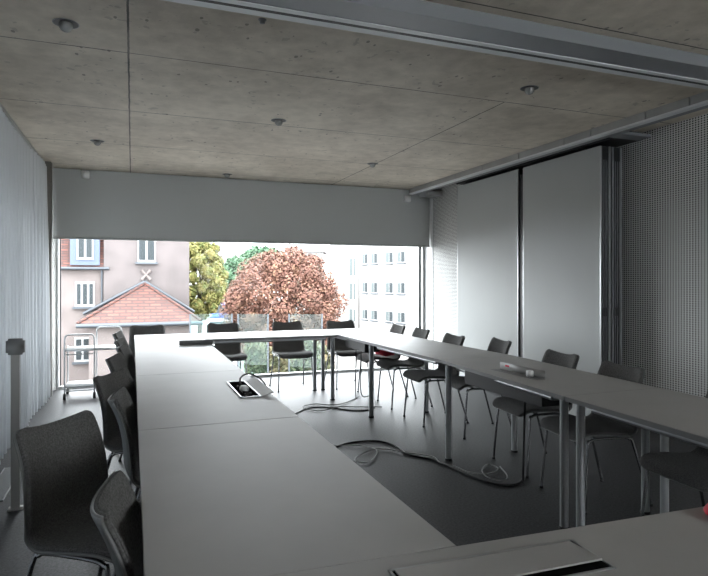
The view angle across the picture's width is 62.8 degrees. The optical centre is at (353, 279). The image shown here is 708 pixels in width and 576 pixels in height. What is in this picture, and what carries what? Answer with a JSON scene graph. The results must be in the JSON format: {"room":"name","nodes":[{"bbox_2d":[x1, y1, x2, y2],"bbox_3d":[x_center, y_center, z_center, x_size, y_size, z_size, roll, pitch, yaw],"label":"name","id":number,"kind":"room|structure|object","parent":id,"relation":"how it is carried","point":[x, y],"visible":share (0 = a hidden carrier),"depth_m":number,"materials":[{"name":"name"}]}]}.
{"room":"conference room","nodes":[
{"label":"conference room","id":0,"kind":"room"},
{"bbox_2d":[53,190,432,389],"bbox_3d":[-1.364,-0.005,8.097,5.600,2.730,0.500,0,0,-21],"label":"wall","id":1,"kind":"structure","parent":0,"point":[428,251],"depth_m":8.87,"materials":[{"name":"white paint"}]},
{"bbox_2d":[45,161,52,397],"bbox_3d":[-3.581,-0.005,6.756,0.110,2.730,0.140,0,0,-21],"label":"trim","id":2,"kind":"structure","parent":1,"relation":"attached to","point":[49,165],"depth_m":6.71,"materials":[{"name":"paint"}]},
{"bbox_2d":[56,239,423,388],"bbox_3d":[-1.313,0.335,8.146,5.140,2.050,0.085,0,0,-21],"label":"window","id":3,"kind":"structure","parent":1,"relation":"in","point":[421,249],"depth_m":8.16,"materials":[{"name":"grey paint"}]},
{"bbox_2d":[53,168,429,246],"bbox_3d":[-1.261,-0.931,7.983,5.140,0.858,0.097,0,0,-21],"label":"roller blind","id":4,"kind":"object","parent":1,"relation":"attached to","point":[107,205],"visible":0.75,"depth_m":7.79,"materials":[{"name":"grey fabric"}]},
{"bbox_2d":[81,170,89,178],"bbox_3d":[-3.299,-1.295,7.125,0.090,0.090,0.053,0,0,-21],"label":"sensor box","id":5,"kind":"object","parent":4,"relation":"attached to","point":[84,174],"visible":1,"depth_m":7.11,"materials":[{"name":"white paint"}]},
{"bbox_2d":[404,196,410,201],"bbox_3d":[0.805,-1.215,8.696,0.090,0.090,0.053,0,0,-21],"label":"sensor box","id":6,"kind":"object","parent":4,"relation":"attached to","point":[406,198],"visible":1,"depth_m":8.67,"materials":[{"name":"white paint"}]},
{"bbox_2d":[0,0,707,189],"bbox_3d":[0.611,-1.520,2.937,6.000,0.300,11.850,0,0,-21],"label":"ceiling","id":7,"kind":"structure","parent":0,"point":[168,88],"depth_m":4.19,"materials":[{"name":"concrete"}]},
{"bbox_2d":[0,103,49,458],"bbox_3d":[-1.990,-0.011,2.490,0.214,2.718,8.886,0,0,-21],"label":"curtain","id":8,"kind":"object","parent":7,"relation":"hanging from","point":[24,241],"visible":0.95,"depth_m":5.33,"materials":[{"name":"grey fabric"}]},
{"bbox_2d":[52,18,78,32],"bbox_3d":[-1.538,-1.345,3.095,0.132,0.047,0.132,0,0,-21],"label":"recessed light","id":9,"kind":"object","parent":7,"relation":"in","point":[66,25],"visible":1,"depth_m":3.07,"materials":[{"name":"grey metal"}]},
{"bbox_2d":[90,139,103,145],"bbox_3d":[-2.529,-1.345,5.713,0.132,0.047,0.132,0,0,-21],"label":"recessed light","id":10,"kind":"object","parent":7,"relation":"in","point":[96,142],"visible":1,"depth_m":5.69,"materials":[{"name":"grey metal"}]},
{"bbox_2d":[222,173,231,177],"bbox_3d":[-1.642,-1.345,7.509,0.132,0.047,0.132,0,0,-21],"label":"recessed light","id":11,"kind":"object","parent":7,"relation":"in","point":[227,175],"visible":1,"depth_m":7.49,"materials":[{"name":"grey metal"}]},
{"bbox_2d":[258,18,266,23],"bbox_3d":[-0.482,-1.359,3.049,0.044,0.021,0.043,0,0,-21],"label":"ceiling hook","id":12,"kind":"object","parent":7,"relation":"attached to","point":[262,20],"visible":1,"depth_m":3.04,"materials":[{"name":"grey metal"}]},
{"bbox_2d":[271,118,285,125],"bbox_3d":[-0.647,-1.345,4.978,0.132,0.047,0.132,0,0,-21],"label":"recessed light","id":13,"kind":"object","parent":7,"relation":"in","point":[278,121],"visible":1,"depth_m":4.95,"materials":[{"name":"grey metal"}]},
{"bbox_2d":[367,163,377,167],"bbox_3d":[0.219,-1.345,6.829,0.132,0.047,0.132,0,0,-21],"label":"recessed light","id":14,"kind":"object","parent":7,"relation":"in","point":[372,165],"visible":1,"depth_m":6.81,"materials":[{"name":"grey metal"}]},
{"bbox_2d":[163,0,707,89],"bbox_3d":[0.453,-1.329,3.035,4.735,0.078,0.285,0,0,-21],"label":"ceiling track","id":15,"kind":"object","parent":7,"relation":"attached to","point":[421,21],"visible":1,"depth_m":3.07,"materials":[{"name":"grey aluminium metal"}]},
{"bbox_2d":[520,85,538,94],"bbox_3d":[1.253,-1.345,4.141,0.132,0.047,0.132,0,0,-21],"label":"recessed light","id":16,"kind":"object","parent":7,"relation":"in","point":[529,89],"visible":1,"depth_m":4.12,"materials":[{"name":"grey metal"}]},
{"bbox_2d":[409,91,707,197],"bbox_3d":[3.027,-1.304,3.696,0.525,0.129,10.940,0,0,-21],"label":"track","id":17,"kind":"object","parent":7,"relation":"attached to","point":[617,133],"visible":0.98,"depth_m":5.54,"materials":[{"name":"white aluminium"}]},
{"bbox_2d":[457,169,522,375],"bbox_3d":[1.679,0.028,7.209,0.122,2.625,1.317,0,0,-21],"label":"partition panel","id":18,"kind":"object","parent":17,"relation":"hanging from","point":[488,209],"visible":0.6,"depth_m":7.10,"materials":[{"name":"laminate"}]},
{"bbox_2d":[520,174,522,357],"bbox_3d":[1.935,0.075,6.554,0.100,2.530,0.040,0,0,-21],"label":"seal","id":19,"kind":"object","parent":18,"relation":"attached to","point":[521,175],"visible":0.21,"depth_m":6.54,"materials":[{"name":"black plastic"}]},
{"bbox_2d":[523,146,610,415],"bbox_3d":[2.152,0.028,5.974,0.122,2.625,1.152,0,0,-21],"label":"partition panel","id":20,"kind":"object","parent":17,"relation":"hanging from","point":[567,199],"visible":0.74,"depth_m":5.81,"materials":[{"name":"laminate"}]},
{"bbox_2d":[611,147,621,364],"bbox_3d":[2.283,0.028,6.024,0.122,2.625,1.152,0,0,-21],"label":"partition panel","id":21,"kind":"object","parent":17,"relation":"hanging from","point":[616,153],"visible":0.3,"depth_m":5.50,"materials":[{"name":"metal"}]},
{"bbox_2d":[0,367,707,575],"bbox_3d":[0.637,1.435,2.867,6.000,0.150,11.700,0,0,-21],"label":"floor","id":22,"kind":"structure","parent":0,"point":[465,509],"depth_m":4.30,"materials":[{"name":"dark grey linoleum"}]},
{"bbox_2d":[0,467,10,501],"bbox_3d":[-2.337,1.356,3.870,0.120,0.008,0.700,0,0,-21],"label":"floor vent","id":23,"kind":"object","parent":22,"relation":"in","point":[5,475],"visible":0.57,"depth_m":3.88,"materials":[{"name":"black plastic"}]},
{"bbox_2d":[6,338,24,511],"bbox_3d":[-2.007,0.854,3.440,0.096,1.012,0.064,0,0,-21],"label":"post","id":24,"kind":"object","parent":22,"relation":"on","point":[15,347],"visible":0.91,"depth_m":3.42,"materials":[{"name":"metal"}]},
{"bbox_2d":[12,410,140,575],"bbox_3d":[-0.940,0.946,2.169,0.537,0.828,0.467,0,0,17],"label":"chair","id":25,"kind":"object","parent":22,"relation":"on","point":[63,466],"visible":0.58,"depth_m":2.16,"materials":[{"name":"black fabric"}]},
{"bbox_2d":[63,326,121,399],"bbox_3d":[-3.064,0.961,6.840,0.623,0.797,0.420,0,0,-21],"label":"trolley","id":26,"kind":"object","parent":22,"relation":"on","point":[84,383],"visible":0.77,"depth_m":6.70,"materials":[{"name":"silver metal"}]},
{"bbox_2d":[65,380,93,387],"bbox_3d":[-3.070,1.218,6.856,0.595,0.024,0.340,0,0,-21],"label":"shelf","id":27,"kind":"object","parent":26,"relation":"attached to","point":[84,383],"depth_m":6.70,"materials":[{"name":"white metal"}]},
{"bbox_2d":[65,345,115,351],"bbox_3d":[-3.070,0.803,6.856,0.595,0.024,0.340,0,0,-21],"label":"shelf","id":28,"kind":"object","parent":26,"relation":"attached to","point":[97,347],"depth_m":6.77,"materials":[{"name":"white metal"}]},
{"bbox_2d":[92,368,136,484],"bbox_3d":[-1.200,0.946,3.361,0.537,0.828,0.467,0,0,5],"label":"chair","id":29,"kind":"object","parent":22,"relation":"on","point":[105,385],"visible":0.38,"depth_m":3.29,"materials":[{"name":"black fabric"}]},
{"bbox_2d":[90,470,143,575],"bbox_3d":[-0.407,0.946,1.543,0.537,0.828,0.467,0,0,-18],"label":"chair","id":30,"kind":"object","parent":22,"relation":"on","point":[115,510],"visible":0.89,"depth_m":1.54,"materials":[{"name":"black fabric"}]},
{"bbox_2d":[105,352,130,469],"bbox_3d":[-1.493,0.946,4.169,0.537,0.828,0.467,0,0,-9],"label":"chair","id":31,"kind":"object","parent":22,"relation":"on","point":[117,361],"visible":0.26,"depth_m":4.21,"materials":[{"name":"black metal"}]},
{"bbox_2d":[112,330,125,340],"bbox_3d":[-2.229,0.946,6.047,0.537,0.828,0.467,0,0,-13],"label":"chair","id":32,"kind":"object","parent":22,"relation":"on","point":[119,334],"visible":0.2,"depth_m":6.07,"materials":[{"name":"black plastic"}]},
{"bbox_2d":[114,337,127,347],"bbox_3d":[-1.925,0.946,5.350,0.537,0.828,0.467,0,0,-13],"label":"chair","id":33,"kind":"object","parent":22,"relation":"on","point":[122,340],"visible":0.17,"depth_m":5.37,"materials":[{"name":"black plastic"}]},
{"bbox_2d":[108,386,140,575],"bbox_3d":[-0.908,0.946,2.824,0.537,0.828,0.467,0,0,-17],"label":"chair","id":34,"kind":"object","parent":22,"relation":"on","point":[120,401],"visible":0.41,"depth_m":2.64,"materials":[{"name":"black fabric"}]},
{"bbox_2d":[116,343,135,387],"bbox_3d":[-1.693,0.946,4.828,0.537,0.828,0.467,0,0,-13],"label":"chair","id":35,"kind":"object","parent":22,"relation":"on","point":[124,348],"visible":0.2,"depth_m":4.91,"materials":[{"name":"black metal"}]},
{"bbox_2d":[129,324,164,359],"bbox_3d":[-2.380,0.946,6.695,0.467,0.828,0.537,0,0,-21],"label":"chair","id":36,"kind":"object","parent":22,"relation":"on","point":[134,329],"visible":0.23,"depth_m":6.87,"materials":[{"name":"black plastic"}]},
{"bbox_2d":[134,333,212,349],"bbox_3d":[-1.881,0.990,5.940,0.685,0.740,1.517,0,0,-21],"label":"meeting table","id":37,"kind":"object","parent":22,"relation":"on","point":[156,341],"visible":0.23,"depth_m":5.94,"materials":[{"name":"grey laminate"}]},
{"bbox_2d":[178,340,213,346],"bbox_3d":[-1.493,0.597,5.495,0.330,0.046,0.112,0,0,-18],"label":"hatch","id":38,"kind":"object","parent":37,"relation":"on","point":[182,343],"visible":1,"depth_m":5.53,"materials":[{"name":"grey"}]},
{"bbox_2d":[135,347,240,375],"bbox_3d":[-1.350,0.990,4.553,0.685,0.740,1.447,0,0,-21],"label":"meeting table","id":39,"kind":"object","parent":22,"relation":"on","point":[185,360],"visible":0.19,"depth_m":4.41,"materials":[{"name":"grey laminate"}]},
{"bbox_2d":[136,370,298,430],"bbox_3d":[-0.830,0.990,3.194,0.685,0.740,1.457,0,0,-21],"label":"meeting table","id":40,"kind":"object","parent":22,"relation":"on","point":[199,398],"visible":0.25,"depth_m":2.94,"materials":[{"name":"grey laminate"}]},
{"bbox_2d":[226,377,273,397],"bbox_3d":[-0.599,0.604,3.304,0.178,0.032,0.500,0,0,-21],"label":"hatch","id":41,"kind":"object","parent":40,"relation":"on","point":[253,387],"visible":1,"depth_m":3.24,"materials":[{"name":"silver metal"}]},
{"bbox_2d":[237,385,251,394],"bbox_3d":[-0.615,0.615,3.247,0.040,0.006,0.264,0,0,-21],"label":"socket","id":42,"kind":"object","parent":41,"relation":"attached to","point":[241,390],"depth_m":3.20,"materials":[{"name":"black plastic"}]},
{"bbox_2d":[239,373,265,384],"bbox_3d":[-0.586,0.975,3.444,0.200,0.817,0.164,0,0,18],"label":"power cable","id":43,"kind":"object","parent":41,"relation":"attached to","point":[245,373],"visible":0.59,"depth_m":3.49,"materials":[{"name":"black rubber"}]},
{"bbox_2d":[207,322,247,372],"bbox_3d":[-1.559,0.946,7.052,0.467,0.828,0.537,0,0,-22],"label":"chair","id":44,"kind":"object","parent":22,"relation":"on","point":[232,351],"visible":0.59,"depth_m":7.22,"materials":[{"name":"black plastic"}]},
{"bbox_2d":[198,330,336,399],"bbox_3d":[-1.003,0.990,6.648,1.455,0.740,0.762,0,0,-21],"label":"meeting table","id":45,"kind":"object","parent":22,"relation":"on","point":[289,335],"visible":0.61,"depth_m":6.56,"materials":[{"name":"grey laminate"}]},
{"bbox_2d":[269,321,312,391],"bbox_3d":[-0.790,0.946,7.325,0.467,0.828,0.537,0,0,-21],"label":"chair","id":46,"kind":"object","parent":22,"relation":"on","point":[282,349],"visible":0.91,"depth_m":7.44,"materials":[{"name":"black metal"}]},
{"bbox_2d":[138,417,455,575],"bbox_3d":[-0.324,0.990,1.871,0.685,0.740,1.370,0,0,-21],"label":"meeting table","id":47,"kind":"object","parent":22,"relation":"on","point":[269,497],"visible":0.95,"depth_m":1.59,"materials":[{"name":"grey laminate"}]},
{"bbox_2d":[295,351,376,413],"bbox_3d":[-0.133,1.050,6.122,1.457,0.641,0.509,0,0,-44],"label":"cable","id":48,"kind":"object","parent":22,"relation":"on","point":[360,351],"visible":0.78,"depth_m":6.13,"materials":[{"name":"black rubber"}]},
{"bbox_2d":[303,350,381,410],"bbox_3d":[-0.182,1.044,6.311,0.792,0.630,0.629,0,0,-21],"label":"cable","id":49,"kind":"object","parent":22,"relation":"on","point":[355,350],"visible":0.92,"depth_m":6.24,"materials":[{"name":"black rubber"}]},
{"bbox_2d":[325,320,368,389],"bbox_3d":[-0.099,0.946,7.504,0.467,0.828,0.537,0,0,-23],"label":"chair","id":50,"kind":"object","parent":22,"relation":"on","point":[341,350],"visible":0.6,"depth_m":7.61,"materials":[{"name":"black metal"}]},
{"bbox_2d":[318,328,422,389],"bbox_3d":[0.154,0.990,6.670,0.712,0.740,1.547,0,0,-21],"label":"meeting table","id":51,"kind":"object","parent":22,"relation":"on","point":[359,343],"visible":0.58,"depth_m":6.48,"materials":[{"name":"grey laminate"}]},
{"bbox_2d":[345,339,379,352],"bbox_3d":[0.086,0.698,6.254,0.170,0.095,0.580,0,0,-21],"label":"cable tray","id":52,"kind":"object","parent":51,"relation":"on","point":[360,346],"depth_m":6.04,"materials":[{"name":"grey metal"}]},
{"bbox_2d":[357,324,408,396],"bbox_3d":[0.336,0.946,6.899,0.537,0.828,0.467,0,0,-18],"label":"chair","id":53,"kind":"object","parent":22,"relation":"on","point":[395,328],"visible":0.61,"depth_m":6.91,"materials":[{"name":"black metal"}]},
{"bbox_2d":[375,350,393,355],"bbox_3d":[0.347,0.813,6.812,0.203,0.133,0.320,0,0,-27],"label":"bag","id":54,"kind":"object","parent":53,"relation":"on","point":[384,353],"visible":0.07,"depth_m":6.71,"materials":[{"name":"fabric"}]},
{"bbox_2d":[376,327,432,409],"bbox_3d":[0.552,0.946,6.376,0.537,0.828,0.467,0,0,-17],"label":"chair","id":55,"kind":"object","parent":22,"relation":"on","point":[387,364],"visible":0.79,"depth_m":6.35,"materials":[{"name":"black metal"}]},
{"bbox_2d":[335,445,507,480],"bbox_3d":[0.440,1.348,4.324,1.420,0.009,0.404,0,0,25],"label":"cable","id":56,"kind":"object","parent":22,"relation":"on","point":[335,445],"visible":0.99,"depth_m":4.29,"materials":[{"name":"grey plastic"}]},
{"bbox_2d":[335,402,525,485],"bbox_3d":[0.485,1.054,4.326,1.560,0.629,0.880,0,0,18],"label":"cable","id":57,"kind":"object","parent":22,"relation":"on","point":[524,413],"visible":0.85,"depth_m":3.92,"materials":[{"name":"black rubber"}]},
{"bbox_2d":[403,333,468,426],"bbox_3d":[0.789,0.946,5.644,0.537,0.828,0.467,0,0,-19],"label":"chair","id":58,"kind":"object","parent":22,"relation":"on","point":[418,375],"visible":0.78,"depth_m":5.64,"materials":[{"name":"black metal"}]},
{"bbox_2d":[367,339,512,417],"bbox_3d":[0.713,0.990,5.286,0.737,0.740,1.432,0,0,-21],"label":"meeting table","id":59,"kind":"object","parent":22,"relation":"on","point":[428,351],"visible":0.86,"depth_m":5.33,"materials":[{"name":"grey laminate"}]},
{"bbox_2d":[444,337,511,438],"bbox_3d":[1.126,0.946,5.222,0.537,0.828,0.467,0,0,-11],"label":"chair","id":60,"kind":"object","parent":22,"relation":"on","point":[497,345],"visible":0.45,"depth_m":5.19,"materials":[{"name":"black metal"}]},
{"bbox_2d":[274,507,707,575],"bbox_3d":[0.476,0.990,1.068,1.639,0.740,0.688,0,0,-18],"label":"meeting table","id":61,"kind":"object","parent":22,"relation":"on","point":[675,543],"visible":0.6,"depth_m":1.34,"materials":[{"name":"grey laminate"}]},
{"bbox_2d":[388,539,615,575],"bbox_3d":[0.318,0.614,1.240,0.470,0.012,0.144,0,0,-18],"label":"hatch","id":62,"kind":"object","parent":61,"relation":"in","point":[568,557],"visible":1,"depth_m":1.25,"materials":[{"name":"silver metal"}]},
{"bbox_2d":[703,503,707,514],"bbox_3d":[1.012,0.602,1.538,0.230,0.035,0.120,0,0,-41],"label":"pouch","id":63,"kind":"object","parent":61,"relation":"on","point":[705,508],"visible":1,"depth_m":1.51,"materials":[{"name":"fabric"}]},
{"bbox_2d":[492,349,579,477],"bbox_3d":[1.347,0.946,4.271,0.537,0.828,0.467,0,0,-17],"label":"chair","id":64,"kind":"object","parent":22,"relation":"on","point":[513,406],"visible":0.62,"depth_m":4.22,"materials":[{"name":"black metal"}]},
{"bbox_2d":[441,356,657,528],"bbox_3d":[1.218,0.990,3.922,0.768,0.740,1.472,0,0,-21],"label":"meeting table","id":65,"kind":"object","parent":22,"relation":"on","point":[559,382],"visible":0.82,"depth_m":3.58,"materials":[{"name":"grey laminate"}]},
{"bbox_2d":[491,362,544,379],"bbox_3d":[1.075,0.594,3.814,0.074,0.052,0.460,0,0,-24],"label":"hatch","id":66,"kind":"object","parent":65,"relation":"on","point":[531,373],"visible":1,"depth_m":3.80,"materials":[{"name":"silver metal"}]},
{"bbox_2d":[465,371,571,406],"bbox_3d":[1.051,0.698,3.829,0.220,0.095,0.840,0,0,-21],"label":"cable tray","id":67,"kind":"object","parent":65,"relation":"on","point":[473,379],"depth_m":3.71,"materials":[{"name":"black metal"}]},
{"bbox_2d":[540,360,652,514],"bbox_3d":[1.506,0.946,3.646,0.537,0.828,0.467,0,0,-15],"label":"chair","id":68,"kind":"object","parent":22,"relation":"on","point":[595,424],"visible":0.6,"depth_m":3.63,"materials":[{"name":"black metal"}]},
{"bbox_2d":[565,388,707,526],"bbox_3d":[1.664,0.990,2.526,0.681,0.740,1.486,0,0,-18],"label":"meeting table","id":69,"kind":"object","parent":22,"relation":"on","point":[680,416],"visible":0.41,"depth_m":2.89,"materials":[{"name":"grey laminate"}]},
{"bbox_2d":[640,391,707,516],"bbox_3d":[1.761,0.946,2.851,0.537,0.828,0.467,0,0,-18],"label":"chair","id":70,"kind":"object","parent":22,"relation":"on","point":[690,469],"visible":0.85,"depth_m":2.87,"materials":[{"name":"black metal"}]},
{"bbox_2d":[433,113,707,397],"bbox_3d":[3.241,-0.005,3.970,0.348,2.730,11.500,0,0,-21],"label":"wall","id":71,"kind":"structure","parent":0,"point":[665,174],"depth_m":5.18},
{"label":"outside","id":72,"kind":"structure","parent":0,"visible":0},
{"bbox_2d":[191,302,412,372],"bbox_3d":[-12.545,5.060,74.754,150.000,0.200,131.400,0,0,-21],"label":"ground","id":73,"kind":"structure","parent":72,"point":[343,362],"depth_m":36.65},
{"bbox_2d":[59,239,202,385],"bbox_3d":[-13.229,-0.090,26.438,11.627,10.100,6.360,0,0,-21],"label":"stucco house","id":74,"kind":"structure","parent":73,"relation":"on","point":[124,284],"depth_m":26.97,"materials":[{"name":"paint"}]},
{"bbox_2d":[189,242,228,332],"bbox_3d":[-9.284,1.225,35.013,3.566,7.474,3.664,0,0,4],"label":"tree","id":75,"kind":"object","parent":73,"relation":"on","point":[210,285],"visible":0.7,"depth_m":34.07,"materials":[{"name":"green plant"}]},
{"bbox_2d":[210,303,226,318],"bbox_3d":[-14.110,3.760,62.000,1.920,2.400,4.600,0,0,-6],"label":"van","id":76,"kind":"object","parent":73,"relation":"on","point":[216,315],"visible":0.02,"depth_m":60.21,"materials":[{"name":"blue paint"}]},
{"bbox_2d":[208,319,228,323],"bbox_3d":[-11.638,4.210,50.000,1.820,1.500,4.200,0,0,-11],"label":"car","id":77,"kind":"object","parent":73,"relation":"on","point":[215,321],"visible":0.05,"depth_m":49.41,"materials":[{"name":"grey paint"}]},
{"bbox_2d":[204,245,245,314],"bbox_3d":[-18.759,-0.072,84.000,5.766,10.063,8.800,0,0,0],"label":"sky","id":78,"kind":"structure","parent":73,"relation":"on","point":[226,251],"depth_m":82.56,"materials":[{"name":"white"}]},
{"bbox_2d":[223,255,250,306],"bbox_3d":[-9.883,1.399,50.047,3.671,7.126,3.789,0,0,-21],"label":"tree","id":79,"kind":"object","parent":73,"relation":"on","point":[234,261],"visible":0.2,"depth_m":48.90,"materials":[{"name":"green plant"}]},
{"bbox_2d":[189,314,322,373],"bbox_3d":[-3.464,3.081,20.500,4.722,3.758,0.056,0,0,0],"label":"glass screen","id":80,"kind":"object","parent":73,"relation":"on","point":[189,314],"visible":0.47,"depth_m":20.48,"materials":[{"name":"clear glass"}]},
{"bbox_2d":[238,244,283,262],"bbox_3d":[-9.469,0.619,59.932,5.239,8.685,5.545,0,0,-21],"label":"tree","id":81,"kind":"object","parent":73,"relation":"on","point":[250,252],"visible":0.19,"depth_m":58.62,"materials":[{"name":"green plant"}]},
{"bbox_2d":[219,244,348,369],"bbox_3d":[-3.125,1.656,25.452,5.576,6.614,5.606,0,0,-21],"label":"tree","id":82,"kind":"object","parent":73,"relation":"on","point":[264,282],"visible":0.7,"depth_m":24.00,"materials":[{"name":"red plant"}]},
{"bbox_2d":[243,340,330,373],"bbox_3d":[-2.428,3.526,21.999,3.494,2.932,0.866,0,0,0],"label":"hedge","id":83,"kind":"object","parent":73,"relation":"on","point":[255,364],"visible":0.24,"depth_m":21.74,"materials":[{"name":"green plant"}]},
{"bbox_2d":[288,245,327,315],"bbox_3d":[-6.336,0.088,79.000,5.197,9.744,8.800,0,0,0],"label":"sky","id":84,"kind":"structure","parent":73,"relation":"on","point":[321,250],"depth_m":76.66,"materials":[{"name":"white"}]},
{"bbox_2d":[357,268,359,359],"bbox_3d":[0.310,2.108,36.000,0.280,5.705,0.280,0,0,-21],"label":"pole","id":85,"kind":"object","parent":73,"relation":"on","point":[358,268],"visible":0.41,"depth_m":35.95,"materials":[{"name":"grey metal"}]},
{"bbox_2d":[330,245,416,330],"bbox_3d":[8.431,-0.590,60.161,9.159,11.100,31.496,0,0,-33],"label":"building","id":86,"kind":"structure","parent":73,"relation":"on","point":[388,274],"depth_m":61.07,"materials":[{"name":"grey paint"}]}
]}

